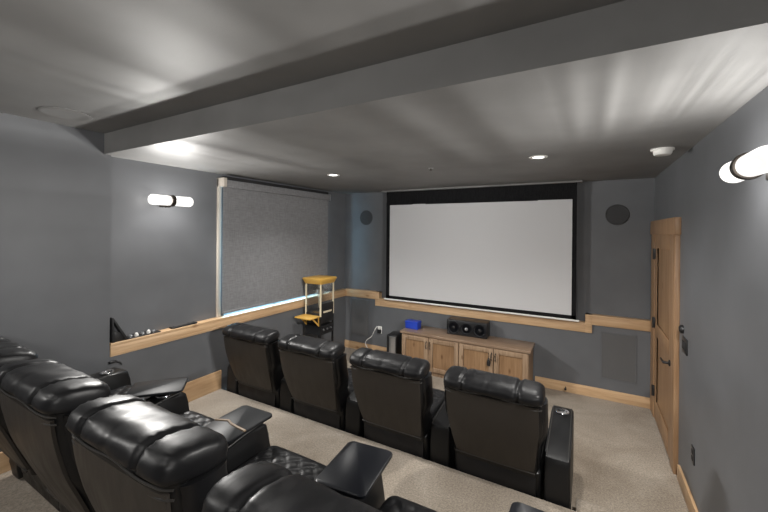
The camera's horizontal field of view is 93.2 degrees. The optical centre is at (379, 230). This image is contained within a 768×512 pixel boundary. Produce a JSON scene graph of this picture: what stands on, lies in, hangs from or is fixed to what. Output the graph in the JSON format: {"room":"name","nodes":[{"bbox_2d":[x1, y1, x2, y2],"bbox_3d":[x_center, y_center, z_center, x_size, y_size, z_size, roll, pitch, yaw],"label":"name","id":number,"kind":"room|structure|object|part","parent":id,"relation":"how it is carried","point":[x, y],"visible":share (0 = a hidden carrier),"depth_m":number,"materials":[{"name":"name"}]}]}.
{"room":"home theater","nodes":[
{"label":"home theater","id":0,"kind":"room"},
{"bbox_2d":[0,470,58,511],"bbox_3d":[-1.373,1.845,0.767,4.724,0.110,3.380,1,0,30],"label":"floor","id":1,"kind":"structure","parent":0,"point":[16,495],"depth_m":2.42,"materials":[{"name":"beige carpet"}]},
{"bbox_2d":[0,337,189,511],"bbox_3d":[-2.139,1.217,2.560,1.002,1.092,1.108,1,0,30],"label":"recliner","id":2,"kind":"object","parent":1,"relation":"on","point":[118,380],"visible":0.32,"depth_m":2.38,"materials":[{"name":"black leather"}]},
{"bbox_3d":[-2.350,1.099,2.191,0.636,0.613,0.217,1,0,30],"label":"panel","id":3,"kind":"part","parent":2,"relation":"part of","materials":[{"name":"grey plastic"}]},
{"bbox_3d":[-2.296,1.104,2.285,0.684,0.695,0.407,1,0,30],"label":"backrest","id":4,"kind":"part","parent":2,"relation":"part of","materials":[{"name":"black leather"}]},
{"bbox_3d":[-2.424,1.481,2.912,0.162,0.558,0.740,1,0,30],"label":"armrest","id":5,"kind":"part","parent":2,"relation":"part of","materials":[{"name":"black leather"}]},
{"bbox_3d":[-1.696,1.488,2.493,0.162,0.558,0.740,1,0,30],"label":"armrest","id":6,"kind":"part","parent":2,"relation":"part of","materials":[{"name":"black leather"}]},
{"bbox_3d":[-2.043,1.428,2.731,0.600,0.272,0.655,1,0,30],"label":"seat","id":7,"kind":"part","parent":2,"relation":"part of","materials":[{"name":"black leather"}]},
{"bbox_2d":[126,377,187,397],"bbox_3d":[-1.655,1.186,2.720,0.370,0.045,0.266,1,0,-18],"label":"tray table","id":8,"kind":"object","parent":2,"relation":"on","point":[173,385],"visible":0.87,"depth_m":2.69,"materials":[{"name":"black plastic"}]},
{"bbox_2d":[0,358,269,511],"bbox_3d":[-1.339,1.224,2.101,0.868,1.092,1.108,1,0,30],"label":"recliner","id":9,"kind":"object","parent":1,"relation":"on","point":[38,397],"visible":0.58,"depth_m":1.65,"materials":[{"name":"black leather"}]},
{"bbox_3d":[-1.609,1.106,1.765,0.636,0.613,0.217,1,0,30],"label":"panel","id":10,"kind":"part","parent":9,"relation":"part of","materials":[{"name":"grey plastic"}]},
{"bbox_3d":[-1.554,1.111,1.860,0.684,0.695,0.407,1,0,30],"label":"backrest","id":11,"kind":"part","parent":9,"relation":"part of","materials":[{"name":"black leather"}]},
{"bbox_3d":[-1.302,1.434,2.305,0.600,0.272,0.655,1,0,30],"label":"seat","id":12,"kind":"part","parent":9,"relation":"part of","materials":[{"name":"black leather"}]},
{"bbox_2d":[203,405,271,443],"bbox_3d":[-0.878,1.189,2.227,0.267,0.053,0.370,1,0,28],"label":"tray table","id":13,"kind":"object","parent":9,"relation":"on","point":[238,422],"visible":0.82,"depth_m":2.23,"materials":[{"name":"black plastic"}]},
{"bbox_3d":[-0.954,1.494,2.068,0.162,0.558,0.740,1,0,30],"label":"armrest","id":14,"kind":"part","parent":9,"relation":"part of","materials":[{"name":"black leather"}]},
{"bbox_2d":[65,394,384,511],"bbox_3d":[-0.611,1.231,1.683,0.868,1.092,1.108,1,0,30],"label":"recliner","id":15,"kind":"object","parent":1,"relation":"on","point":[132,453],"visible":0.75,"depth_m":1.24,"materials":[{"name":"black leather"}]},
{"bbox_3d":[-0.880,1.113,1.347,0.636,0.613,0.217,1,0,30],"label":"panel","id":16,"kind":"part","parent":15,"relation":"part of","materials":[{"name":"black leather"}]},
{"bbox_3d":[-0.826,1.117,1.441,0.684,0.695,0.407,1,0,30],"label":"backrest","id":17,"kind":"part","parent":15,"relation":"part of","materials":[{"name":"black leather"}]},
{"bbox_3d":[-0.573,1.441,1.887,0.600,0.272,0.655,1,0,30],"label":"seat","id":18,"kind":"part","parent":15,"relation":"part of","materials":[{"name":"black leather"}]},
{"bbox_2d":[316,441,391,499],"bbox_3d":[-0.116,1.200,1.825,0.266,0.045,0.370,1,0,24],"label":"tray table","id":19,"kind":"object","parent":15,"relation":"on","point":[354,471],"visible":0.91,"depth_m":1.79,"materials":[{"name":"black plastic"}]},
{"bbox_3d":[-0.226,1.501,1.649,0.162,0.558,0.740,1,0,30],"label":"armrest","id":20,"kind":"part","parent":15,"relation":"part of","materials":[{"name":"black leather"}]},
{"bbox_2d":[202,461,436,511],"bbox_3d":[0.115,1.247,1.266,0.868,1.072,1.108,1,0,30],"label":"recliner","id":21,"kind":"object","parent":1,"relation":"on","point":[262,486],"visible":1,"depth_m":0.99,"materials":[{"name":"black leather"}]},
{"bbox_3d":[0.153,1.447,1.470,0.600,0.272,0.655,1,0,30],"label":"seat","id":22,"kind":"part","parent":21,"relation":"part of","materials":[{"name":"black leather"}]},
{"bbox_2d":[509,502,544,511],"bbox_3d":[0.607,1.204,1.377,0.266,0.048,0.373,1,0,32],"label":"tray table","id":23,"kind":"object","parent":21,"relation":"on","point":[515,506],"visible":1,"depth_m":1.55,"materials":[{"name":"black plastic"}]},
{"bbox_2d":[0,112,345,451],"bbox_3d":[-2.410,0.590,3.554,0.270,3.100,7.170,1,0,30],"label":"wall","id":24,"kind":"structure","parent":0,"point":[83,245],"depth_m":3.23,"materials":[{"name":"grey paint"}]},
{"bbox_2d":[0,370,221,473],"bbox_3d":[-2.942,1.728,2.357,0.020,0.215,4.375,1,0,30],"label":"baseboard","id":25,"kind":"structure","parent":24,"relation":"attached to","point":[197,388],"depth_m":4.00,"materials":[{"name":"brown wood"}]},
{"bbox_2d":[108,360,121,364],"bbox_3d":[-2.391,1.200,3.295,0.030,0.058,0.106,1,0,30],"label":"clip","id":26,"kind":"object","parent":24,"relation":"attached to","point":[112,361],"visible":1,"depth_m":3.28,"materials":[{"name":"black plastic"}]},
{"bbox_2d":[148,194,192,206],"bbox_3d":[-2.136,-0.304,3.707,0.180,0.120,0.428,1,0,30],"label":"wall sconce","id":27,"kind":"object","parent":24,"relation":"attached to","point":[154,199],"visible":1,"depth_m":3.65,"materials":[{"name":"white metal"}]},
{"bbox_2d":[216,182,221,317],"bbox_3d":[-1.472,0.209,5.153,0.160,1.640,1.965,1,0,30],"label":"trim","id":28,"kind":"structure","parent":24,"relation":"in","point":[219,189],"depth_m":4.27,"materials":[{"name":"beige paint"}]},
{"bbox_2d":[110,288,345,356],"bbox_3d":[-1.529,1.083,4.874,0.092,0.121,3.678,1,0,30],"label":"trim","id":29,"kind":"structure","parent":24,"relation":"attached to","point":[166,335],"depth_m":4.14,"materials":[{"name":"brown wood"}]},
{"bbox_2d":[110,317,127,342],"bbox_3d":[-2.394,0.901,3.342,0.058,0.225,0.136,1,0,30],"label":"stand","id":30,"kind":"object","parent":29,"relation":"on","point":[118,336],"visible":0.94,"depth_m":3.30,"materials":[{"name":"black plastic"}]},
{"bbox_3d":[-2.395,0.964,3.340,0.040,0.099,0.100,1,0,30],"label":"cross plate","id":31,"kind":"part","parent":30,"relation":"part of","materials":[{"name":"black plastic"}]},
{"bbox_2d":[127,330,160,338],"bbox_3d":[-2.295,1.010,3.529,0.071,0.008,0.305,1,0,30],"label":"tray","id":32,"kind":"object","parent":29,"relation":"on","point":[156,331],"visible":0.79,"depth_m":3.52,"materials":[{"name":"black plastic"}]},
{"bbox_2d":[169,321,196,328],"bbox_3d":[-2.088,1.007,3.880,0.060,0.018,0.280,1,0,30],"label":"remote control","id":33,"kind":"object","parent":29,"relation":"on","point":[193,322],"visible":1,"depth_m":3.86,"materials":[{"name":"black plastic"}]},
{"bbox_2d":[217,176,330,313],"bbox_3d":[-1.359,0.174,5.129,0.118,1.628,2.035,1,0,30],"label":"roller shade","id":34,"kind":"object","parent":24,"relation":"attached to","point":[275,236],"visible":1,"depth_m":4.90,"materials":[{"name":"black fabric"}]},
{"bbox_2d":[0,0,767,193],"bbox_3d":[-0.431,-0.811,2.437,4.794,0.302,7.190,1,0,30],"label":"ceiling","id":35,"kind":"structure","parent":0,"point":[376,95],"depth_m":1.82,"materials":[{"name":"grey paint"}]},
{"bbox_2d":[37,107,92,120],"bbox_3d":[-2.300,-0.854,2.668,0.310,0.010,0.310,1,0,30],"label":"ceiling speaker","id":36,"kind":"object","parent":35,"relation":"attached to","point":[62,113],"visible":1,"depth_m":2.65,"materials":[{"name":"grey paint"}]},
{"bbox_2d":[529,155,547,158],"bbox_3d":[1.389,-0.639,3.173,0.152,0.008,0.152,1,0,30],"label":"recessed light","id":37,"kind":"object","parent":35,"relation":"in","point":[536,156],"visible":1,"depth_m":3.16,"materials":[{"name":"white plastic"}]},
{"bbox_2d":[651,147,674,156],"bbox_3d":[2.207,-0.611,2.830,0.150,0.050,0.150,1,0,30],"label":"smoke detector","id":38,"kind":"object","parent":35,"relation":"attached to","point":[662,151],"visible":1,"depth_m":2.79,"materials":[{"name":"white plastic"}]},
{"bbox_2d":[345,178,654,397],"bbox_3d":[1.311,0.740,5.465,4.724,2.868,0.190,1,0,30],"label":"wall","id":39,"kind":"structure","parent":0,"point":[613,262],"depth_m":4.65,"materials":[{"name":"grey paint"}]},
{"bbox_2d":[351,298,368,336],"bbox_3d":[-0.332,1.503,6.290,0.354,0.630,0.009,1,0,30],"label":"speaker","id":40,"kind":"object","parent":39,"relation":"attached to","point":[360,308],"visible":1,"depth_m":6.28},
{"bbox_2d":[360,210,372,224],"bbox_3d":[-0.228,-0.225,6.319,0.256,0.256,0.008,1,0,30],"label":"round speaker","id":41,"kind":"object","parent":39,"relation":"attached to","point":[366,217],"visible":1,"depth_m":6.32},
{"bbox_2d":[377,326,381,333],"bbox_3d":[0.000,1.662,6.072,0.072,0.116,0.056,1,0,30],"label":"power outlet","id":42,"kind":"object","parent":39,"relation":"attached to","point":[379,330],"visible":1,"depth_m":6.07,"materials":[{"name":"white plastic"}]},
{"bbox_2d":[381,180,582,321],"bbox_3d":[1.314,0.251,5.315,2.886,1.787,0.150,1,0,30],"label":"projector screen","id":43,"kind":"object","parent":39,"relation":"attached to","point":[503,248],"visible":1,"depth_m":5.16,"materials":[{"name":"grey fabric"}]},
{"bbox_2d":[345,340,649,408],"bbox_3d":[1.300,2.011,5.345,4.404,0.125,0.020,1,0,30],"label":"baseboard","id":44,"kind":"structure","parent":39,"relation":"attached to","point":[630,399],"depth_m":4.59,"materials":[{"name":"brown wood"}]},
{"bbox_2d":[346,288,650,332],"bbox_3d":[1.324,1.159,5.374,4.404,0.230,0.099,1,0,30],"label":"trim","id":45,"kind":"structure","parent":39,"relation":"attached to","point":[590,319],"depth_m":4.98,"materials":[{"name":"brown wood"}]},
{"bbox_2d":[605,204,629,224],"bbox_3d":[2.946,-0.197,4.497,0.256,0.256,0.008,1,0,30],"label":"round speaker","id":46,"kind":"object","parent":39,"relation":"attached to","point":[617,214],"visible":1,"depth_m":4.50},
{"bbox_2d":[601,332,636,383],"bbox_3d":[2.914,1.542,4.426,0.358,0.572,0.009,1,0,30],"label":"speaker","id":47,"kind":"object","parent":39,"relation":"attached to","point":[618,351],"visible":1,"depth_m":4.42},
{"bbox_2d":[344,347,688,511],"bbox_3d":[0.637,2.118,4.273,4.724,0.100,2.915,1,0,30],"label":"floor","id":48,"kind":"structure","parent":0,"point":[621,463],"depth_m":3.34,"materials":[{"name":"beige carpet"}]},
{"bbox_2d":[222,322,293,413],"bbox_3d":[-1.204,1.534,4.217,1.002,0.994,0.975,1,0,30],"label":"recliner","id":49,"kind":"object","parent":48,"relation":"on","point":[255,372],"visible":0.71,"depth_m":3.83,"materials":[{"name":"black leather"}]},
{"bbox_3d":[-1.522,1.749,4.511,0.162,0.558,0.740,1,0,30],"label":"armrest","id":50,"kind":"part","parent":49,"relation":"part of","materials":[{"name":"black leather"}]},
{"bbox_3d":[-1.395,1.415,3.883,0.636,0.518,0.168,1,0,30],"label":"panel","id":51,"kind":"part","parent":49,"relation":"part of","materials":[{"name":"grey plastic"}]},
{"bbox_3d":[-1.341,1.420,3.977,0.681,0.600,0.356,1,0,30],"label":"backrest","id":52,"kind":"part","parent":49,"relation":"part of","materials":[{"name":"black leather"}]},
{"bbox_3d":[-0.794,1.756,4.092,0.162,0.558,0.740,1,0,30],"label":"armrest","id":53,"kind":"part","parent":49,"relation":"part of","materials":[{"name":"black leather"}]},
{"bbox_2d":[295,275,336,340],"bbox_3d":[-0.945,1.375,5.395,0.358,1.358,0.569,1,0,30],"label":"machine","id":54,"kind":"object","parent":48,"relation":"on","point":[319,318],"visible":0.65,"depth_m":5.38,"materials":[{"name":"yellow wood"}]},
{"bbox_3d":[-1.089,1.015,5.414,0.018,0.475,0.018,1,0,30],"label":"corner post","id":55,"kind":"part","parent":54,"relation":"part of","materials":[{"name":"beige"}]},
{"bbox_2d":[295,314,319,319],"bbox_3d":[-1.041,1.248,5.247,0.290,0.020,0.217,1,0,30],"label":"shelf","id":56,"kind":"object","parent":54,"relation":"attached to","point":[304,316],"depth_m":5.24,"materials":[{"name":"yellow wood"}]},
{"bbox_3d":[-0.898,1.282,5.476,0.290,0.145,0.315,1,0,30],"label":"tank","id":57,"kind":"part","parent":54,"relation":"part of","materials":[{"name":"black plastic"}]},
{"bbox_3d":[-0.902,1.649,5.476,0.290,0.610,0.315,1,0,30],"label":"cart frame","id":58,"kind":"part","parent":54,"relation":"part of","materials":[{"name":"black plastic"}]},
{"bbox_2d":[316,287,323,294],"bbox_3d":[-0.895,0.894,5.476,0.124,0.120,0.124,1,0,30],"label":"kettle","id":59,"kind":"object","parent":54,"relation":"on","point":[317,289],"depth_m":5.43,"materials":[{"name":"silver metal"}]},
{"bbox_3d":[-0.852,1.017,5.278,0.018,0.475,0.018,1,0,30],"label":"corner post","id":60,"kind":"part","parent":54,"relation":"part of","materials":[{"name":"beige"}]},
{"bbox_3d":[-0.768,1.140,5.402,0.009,0.140,0.275,1,0,30],"label":"control panel","id":61,"kind":"part","parent":54,"relation":"part of","materials":[{"name":"black plastic"}]},
{"bbox_3d":[-0.703,1.018,5.537,0.018,0.475,0.018,1,0,30],"label":"corner post","id":62,"kind":"part","parent":54,"relation":"part of","materials":[{"name":"beige"}]},
{"bbox_2d":[278,333,363,437],"bbox_3d":[-0.420,1.541,3.767,0.868,0.994,0.975,1,0,30],"label":"recliner","id":63,"kind":"object","parent":48,"relation":"on","point":[318,378],"visible":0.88,"depth_m":3.41,"materials":[{"name":"black leather"}]},
{"bbox_3d":[-0.669,1.422,3.466,0.636,0.518,0.168,1,0,30],"label":"panel","id":64,"kind":"part","parent":63,"relation":"part of","materials":[{"name":"grey plastic"}]},
{"bbox_3d":[-0.616,1.427,3.560,0.681,0.600,0.356,1,0,30],"label":"backrest","id":65,"kind":"part","parent":63,"relation":"part of","materials":[{"name":"black leather"}]},
{"bbox_3d":[-0.415,1.702,3.913,0.600,0.272,0.655,1,0,30],"label":"seat","id":66,"kind":"part","parent":63,"relation":"part of","materials":[{"name":"black leather"}]},
{"bbox_3d":[-0.068,1.762,3.676,0.162,0.558,0.740,1,0,30],"label":"armrest","id":67,"kind":"part","parent":63,"relation":"part of","materials":[{"name":"black leather"}]},
{"bbox_2d":[188,389,576,511],"bbox_3d":[-1.101,1.977,1.242,4.724,0.250,4.475,1,0,30],"label":"platform","id":68,"kind":"object","parent":48,"relation":"on","point":[429,484],"visible":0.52,"depth_m":2.84,"materials":[{"name":"beige carpet"}]},
{"bbox_2d":[387,331,401,354],"bbox_3d":[0.233,1.839,5.710,0.175,0.450,0.302,1,0,23],"label":"speaker","id":69,"kind":"object","parent":48,"relation":"on","point":[394,339],"visible":0.53,"depth_m":5.61,"materials":[{"name":"black plastic"}]},
{"bbox_2d":[349,347,454,468],"bbox_3d":[0.315,1.548,3.345,0.868,0.994,0.975,1,0,30],"label":"recliner","id":70,"kind":"object","parent":48,"relation":"on","point":[400,407],"visible":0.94,"depth_m":3.00,"materials":[{"name":"black leather"}]},
{"bbox_3d":[0.066,1.429,3.044,0.636,0.518,0.168,1,0,30],"label":"panel","id":71,"kind":"part","parent":70,"relation":"part of","materials":[{"name":"black leather"}]},
{"bbox_3d":[0.120,1.433,3.138,0.681,0.600,0.356,1,0,30],"label":"backrest","id":72,"kind":"part","parent":70,"relation":"part of","materials":[{"name":"black leather"}]},
{"bbox_3d":[0.320,1.709,3.491,0.600,0.272,0.655,1,0,30],"label":"seat","id":73,"kind":"part","parent":70,"relation":"part of","materials":[{"name":"black leather"}]},
{"bbox_3d":[0.668,1.769,3.254,0.162,0.558,0.740,1,0,30],"label":"armrest","id":74,"kind":"part","parent":70,"relation":"part of","materials":[{"name":"black leather"}]},
{"bbox_2d":[400,326,534,380],"bbox_3d":[1.187,1.783,5.125,1.810,0.580,0.470,1,0,30],"label":"media cabinet","id":75,"kind":"object","parent":48,"relation":"on","point":[509,357],"visible":0.64,"depth_m":4.94,"materials":[{"name":"brown wood"}]},
{"bbox_2d":[405,319,420,329],"bbox_3d":[0.516,1.429,5.542,0.216,0.115,0.126,1,0,33],"label":"box","id":76,"kind":"object","parent":75,"relation":"on","point":[410,323],"visible":1,"depth_m":5.49,"materials":[{"name":"blue plastic"}]},
{"bbox_3d":[0.517,1.387,5.542,0.216,0.030,0.126,1,0,33],"label":"lid","id":77,"kind":"part","parent":76,"relation":"part of","materials":[{"name":"blue plastic"}]},
{"bbox_3d":[0.516,1.765,5.286,0.413,0.473,0.016,1,0,30],"label":"door frame","id":78,"kind":"part","parent":75,"relation":"part of","materials":[{"name":"brown wood"}]},
{"bbox_3d":[0.522,1.765,5.296,0.413,0.473,0.012,1,0,30],"label":"door","id":79,"kind":"part","parent":75,"relation":"part of","materials":[{"name":"brown wood"}]},
{"bbox_3d":[0.890,1.769,5.071,0.435,0.473,0.016,1,0,30],"label":"door frame","id":80,"kind":"part","parent":75,"relation":"part of","materials":[{"name":"brown wood"}]},
{"bbox_3d":[0.896,1.769,5.081,0.435,0.473,0.012,1,0,30],"label":"door","id":81,"kind":"part","parent":75,"relation":"part of","materials":[{"name":"brown wood"}]},
{"bbox_2d":[447,316,489,338],"bbox_3d":[1.272,1.386,5.207,0.570,0.215,0.230,1,0,28],"label":"speaker","id":82,"kind":"object","parent":75,"relation":"on","point":[476,328],"visible":1,"depth_m":5.12},
{"bbox_3d":[1.285,1.772,4.844,0.459,0.473,0.016,1,0,30],"label":"door frame","id":83,"kind":"part","parent":75,"relation":"part of","materials":[{"name":"brown wood"}]},
{"bbox_3d":[1.291,1.772,4.855,0.459,0.473,0.012,1,0,30],"label":"door","id":84,"kind":"part","parent":75,"relation":"part of","materials":[{"name":"brown wood"}]},
{"bbox_3d":[1.670,1.776,4.623,0.413,0.473,0.016,1,0,30],"label":"door frame","id":85,"kind":"part","parent":75,"relation":"part of","materials":[{"name":"brown wood"}]},
{"bbox_3d":[1.676,1.776,4.634,0.413,0.473,0.012,1,0,30],"label":"door","id":86,"kind":"part","parent":75,"relation":"part of","materials":[{"name":"brown wood"}]},
{"bbox_2d":[443,366,573,508],"bbox_3d":[1.056,1.555,2.919,0.868,0.994,0.975,1,0,30],"label":"recliner","id":87,"kind":"object","parent":48,"relation":"on","point":[502,436],"visible":0.98,"depth_m":2.59,"materials":[{"name":"black leather"}]},
{"bbox_3d":[0.808,1.435,2.619,0.636,0.518,0.168,1,0,30],"label":"panel","id":88,"kind":"part","parent":87,"relation":"part of","materials":[{"name":"black leather"}]},
{"bbox_3d":[0.861,1.440,2.712,0.681,0.600,0.356,1,0,30],"label":"backrest","id":89,"kind":"part","parent":87,"relation":"part of","materials":[{"name":"black leather"}]},
{"bbox_3d":[1.409,1.776,2.828,0.162,0.558,0.740,1,0,30],"label":"armrest","id":90,"kind":"part","parent":87,"relation":"part of","materials":[{"name":"black leather"}]},
{"bbox_2d":[576,499,616,511],"bbox_3d":[1.708,2.053,2.361,0.764,0.150,0.325,1,0,30],"label":"step","id":91,"kind":"structure","parent":48,"relation":"on","point":[581,505],"depth_m":2.59,"materials":[{"name":"beige carpet"}]},
{"bbox_2d":[654,86,767,511],"bbox_3d":[1.583,0.626,1.273,0.120,3.100,7.190,1,0,30],"label":"wall","id":92,"kind":"structure","parent":0,"point":[723,376],"depth_m":2.11,"materials":[{"name":"grey paint"}]},
{"bbox_2d":[650,217,680,474],"bbox_3d":[2.858,0.988,3.676,0.115,2.200,1.370,1,0,30],"label":"door","id":93,"kind":"structure","parent":92,"relation":"in","point":[665,233],"depth_m":3.51,"materials":[{"name":"brown wood"}]},
{"bbox_3d":[2.649,1.206,3.369,0.061,0.056,0.168,1,0,30],"label":"handle","id":94,"kind":"part","parent":93,"relation":"part of","materials":[{"name":"black metal"}]},
{"bbox_2d":[678,325,683,333],"bbox_3d":[2.481,0.809,2.988,0.027,0.072,0.072,1,0,30],"label":"wall thermostat","id":95,"kind":"object","parent":92,"relation":"attached to","point":[681,327],"visible":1,"depth_m":2.97,"materials":[{"name":"black plastic"}]},
{"bbox_2d":[682,335,687,355],"bbox_3d":[2.444,0.919,2.910,0.014,0.124,0.160,1,0,30],"label":"switch plate","id":96,"kind":"object","parent":92,"relation":"attached to","point":[684,340],"visible":1,"depth_m":2.87,"materials":[{"name":"black plastic"}]},
{"bbox_2d":[677,464,697,511],"bbox_3d":[1.142,1.910,0.661,0.020,0.325,5.500,1,0,30],"label":"baseboard","id":97,"kind":"structure","parent":92,"relation":"attached to","point":[686,492],"depth_m":2.79,"materials":[{"name":"brown wood"}]},
{"bbox_2d":[691,444,694,465],"bbox_3d":[2.297,1.643,2.663,0.012,0.120,0.076,1,0,30],"label":"wall outlet","id":98,"kind":"object","parent":92,"relation":"attached to","point":[692,447],"visible":1,"depth_m":2.65,"materials":[{"name":"black plastic"}]},
{"bbox_2d":[719,145,767,182],"bbox_3d":[1.604,-0.279,1.560,0.144,0.120,0.428,1,0,30],"label":"wall sconce","id":99,"kind":"object","parent":92,"relation":"attached to","point":[751,165],"visible":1,"depth_m":1.50,"materials":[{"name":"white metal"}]}
]}

